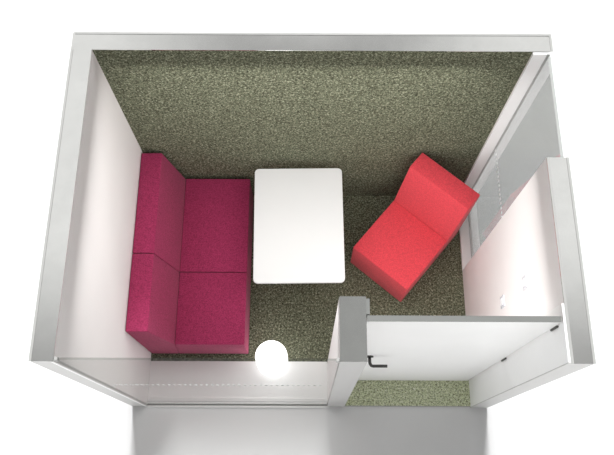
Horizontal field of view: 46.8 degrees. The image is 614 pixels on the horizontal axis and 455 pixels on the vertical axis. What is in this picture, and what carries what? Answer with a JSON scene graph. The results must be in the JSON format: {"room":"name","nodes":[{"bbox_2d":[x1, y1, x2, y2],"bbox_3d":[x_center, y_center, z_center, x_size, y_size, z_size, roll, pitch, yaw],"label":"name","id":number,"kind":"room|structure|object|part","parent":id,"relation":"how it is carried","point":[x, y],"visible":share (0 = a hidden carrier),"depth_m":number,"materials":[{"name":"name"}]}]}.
{"room":"office","nodes":[
{"label":"office","id":0,"kind":"room"},
{"bbox_2d":[28,49,150,406],"bbox_3d":[-1.366,0.199,5.054,0.127,2.326,1.871,0,70,0],"label":"wall","id":1,"kind":"structure","parent":0,"point":[80,317],"depth_m":4.29,"materials":[{"name":"white paint"}]},
{"bbox_2d":[148,195,470,406],"bbox_3d":[0.027,0.590,6.142,2.662,0.020,1.862,0,70,0],"label":"floor","id":2,"kind":"structure","parent":0,"point":[300,317],"depth_m":6.09,"materials":[{"name":"green carpet"}]},
{"bbox_2d":[125,254,250,353],"bbox_3d":[-0.894,0.628,5.618,0.813,0.937,0.586,0,70,0],"label":"module","id":3,"kind":"object","parent":2,"relation":"on","point":[169,310],"visible":1,"depth_m":5.59,"materials":[{"name":"fabric"}]},
{"bbox_3d":[-1.167,0.625,5.611,0.266,0.923,0.586,0,70,0],"label":"backrest","id":4,"kind":"part","parent":3,"relation":"part of","materials":[{"name":"fabric"}]},
{"bbox_3d":[-0.777,0.710,5.846,0.579,0.425,0.586,0,70,0],"label":"seat","id":5,"kind":"part","parent":3,"relation":"part of","materials":[{"name":"fabric"}]},
{"bbox_2d":[133,153,252,284],"bbox_3d":[-0.891,-0.038,5.857,0.813,0.937,0.820,0,70,0],"label":"module","id":6,"kind":"object","parent":2,"relation":"on","point":[192,225],"visible":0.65,"depth_m":5.80,"materials":[{"name":"fabric"}]},
{"bbox_3d":[-1.164,-0.042,5.850,0.266,0.923,0.820,0,70,0],"label":"backrest","id":7,"kind":"part","parent":6,"relation":"part of","materials":[{"name":"fabric"}]},
{"bbox_3d":[-0.774,0.044,6.085,0.579,0.425,0.820,0,70,0],"label":"seat","id":8,"kind":"part","parent":6,"relation":"part of","materials":[{"name":"fabric"}]},
{"bbox_2d":[148,361,326,397],"bbox_3d":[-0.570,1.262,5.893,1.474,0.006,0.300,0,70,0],"label":"glass wall","id":9,"kind":"structure","parent":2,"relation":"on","point":[206,373],"depth_m":5.88,"materials":[{"name":"clear glass"}]},
{"bbox_2d":[255,340,287,376],"bbox_3d":[-0.286,1.072,5.796,0.258,0.305,0.258,0,70,0],"label":"floor lamp","id":10,"kind":"object","parent":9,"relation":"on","point":[271,357],"visible":1,"depth_m":5.66,"materials":[{"name":"white"}]},
{"bbox_2d":[253,168,344,283],"bbox_3d":[-0.065,0.096,5.915,0.702,0.740,0.952,-1,70,0],"label":"table","id":11,"kind":"object","parent":2,"relation":"on","point":[299,226],"visible":1,"depth_m":5.56,"materials":[{"name":"white laminate"}]},
{"bbox_2d":[350,153,479,301],"bbox_3d":[0.853,0.029,5.836,0.558,0.937,0.813,39,75,13],"label":"lounge chair","id":12,"kind":"object","parent":2,"relation":"on","point":[431,204],"visible":1,"depth_m":5.79,"materials":[{"name":"red fabric"}]},
{"bbox_3d":[0.777,0.195,6.033,0.558,0.425,0.579,39,75,13],"label":"seat","id":13,"kind":"part","parent":12,"relation":"part of","materials":[{"name":"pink fabric"}]},
{"bbox_3d":[1.030,-0.169,5.900,0.558,0.923,0.266,39,75,13],"label":"backrest","id":14,"kind":"part","parent":12,"relation":"part of","materials":[{"name":"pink fabric"}]},
{"bbox_2d":[71,32,552,195],"bbox_3d":[0.029,-0.733,5.391,2.907,2.326,0.123,0,70,0],"label":"wall","id":15,"kind":"structure","parent":0,"point":[216,105],"depth_m":4.79,"materials":[{"name":"green carpet"}]},
{"bbox_2d":[327,296,369,406],"bbox_3d":[0.249,0.919,4.800,0.160,2.326,0.344,0,70,0],"label":"wall","id":16,"kind":"structure","parent":0,"point":[349,336],"depth_m":3.75,"materials":[{"name":"white paint"}]},
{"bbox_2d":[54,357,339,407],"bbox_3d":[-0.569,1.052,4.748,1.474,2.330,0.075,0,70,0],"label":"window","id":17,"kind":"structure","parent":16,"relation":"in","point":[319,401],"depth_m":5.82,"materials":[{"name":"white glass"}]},
{"bbox_3d":[-0.571,1.425,5.828,1.474,0.018,0.048,0,70,0],"label":"rail","id":18,"kind":"part","parent":17,"relation":"part of","materials":[{"name":"white paint"}]},
{"bbox_3d":[-0.571,1.470,5.823,1.474,0.024,0.014,0,70,0],"label":"sill","id":19,"kind":"part","parent":17,"relation":"part of","materials":[{"name":"white paint"}]},
{"bbox_3d":[0.239,0.909,4.809,0.141,2.314,0.320,0,70,0],"label":"panel","id":20,"kind":"part","parent":16,"relation":"part of","materials":[{"name":"white paint"}]},
{"bbox_2d":[462,157,595,407],"bbox_3d":[1.415,0.542,4.937,0.141,2.326,1.168,0,70,0],"label":"wall","id":21,"kind":"structure","parent":0,"point":[530,263],"depth_m":4.20,"materials":[{"name":"white paint"}]},
{"bbox_2d":[358,315,561,380],"bbox_3d":[0.828,0.902,4.793,1.029,2.300,0.108,0,70,0],"label":"door","id":22,"kind":"structure","parent":21,"relation":"in","point":[399,347],"depth_m":4.30,"materials":[{"name":"white laminate"}]},
{"bbox_3d":[0.471,0.895,4.732,0.126,0.021,0.078,0,70,0],"label":"lever handle","id":23,"kind":"part","parent":22,"relation":"part of","materials":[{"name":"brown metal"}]},
{"bbox_2d":[500,295,504,308],"bbox_3d":[1.354,0.515,4.920,0.009,0.084,0.084,0,70,0],"label":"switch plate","id":24,"kind":"object","parent":21,"relation":"attached to","point":[502,297],"depth_m":4.90,"materials":[{"name":"white plastic"}]},
{"bbox_2d":[459,52,549,269],"bbox_3d":[1.411,-0.340,5.247,0.104,2.308,0.702,0,70,0],"label":"window","id":25,"kind":"structure","parent":21,"relation":"in","point":[537,60],"depth_m":5.20,"materials":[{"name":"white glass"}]},
{"bbox_3d":[1.410,0.051,6.314,0.103,0.036,0.684,0,70,0],"label":"rail","id":26,"kind":"part","parent":25,"relation":"part of","materials":[{"name":"white paint"}]},
{"bbox_3d":[1.419,0.393,4.993,0.119,2.320,0.850,0,70,0],"label":"panel","id":27,"kind":"part","parent":21,"relation":"part of","materials":[{"name":"white paint"}]},
{"bbox_2d":[522,274,527,290],"bbox_3d":[1.355,0.343,4.416,0.009,0.084,0.084,0,70,0],"label":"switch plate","id":28,"kind":"object","parent":21,"relation":"attached to","point":[524,276],"depth_m":4.39,"materials":[{"name":"white plastic"}]},
{"label":"outside","id":29,"kind":"structure","parent":0,"visible":0},
{"bbox_2d":[0,0,613,454],"bbox_3d":[0.023,1.470,5.837,28.000,0.001,28.000,0,70,0],"label":"ground","id":30,"kind":"structure","parent":29,"point":[568,110],"depth_m":6.45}
]}

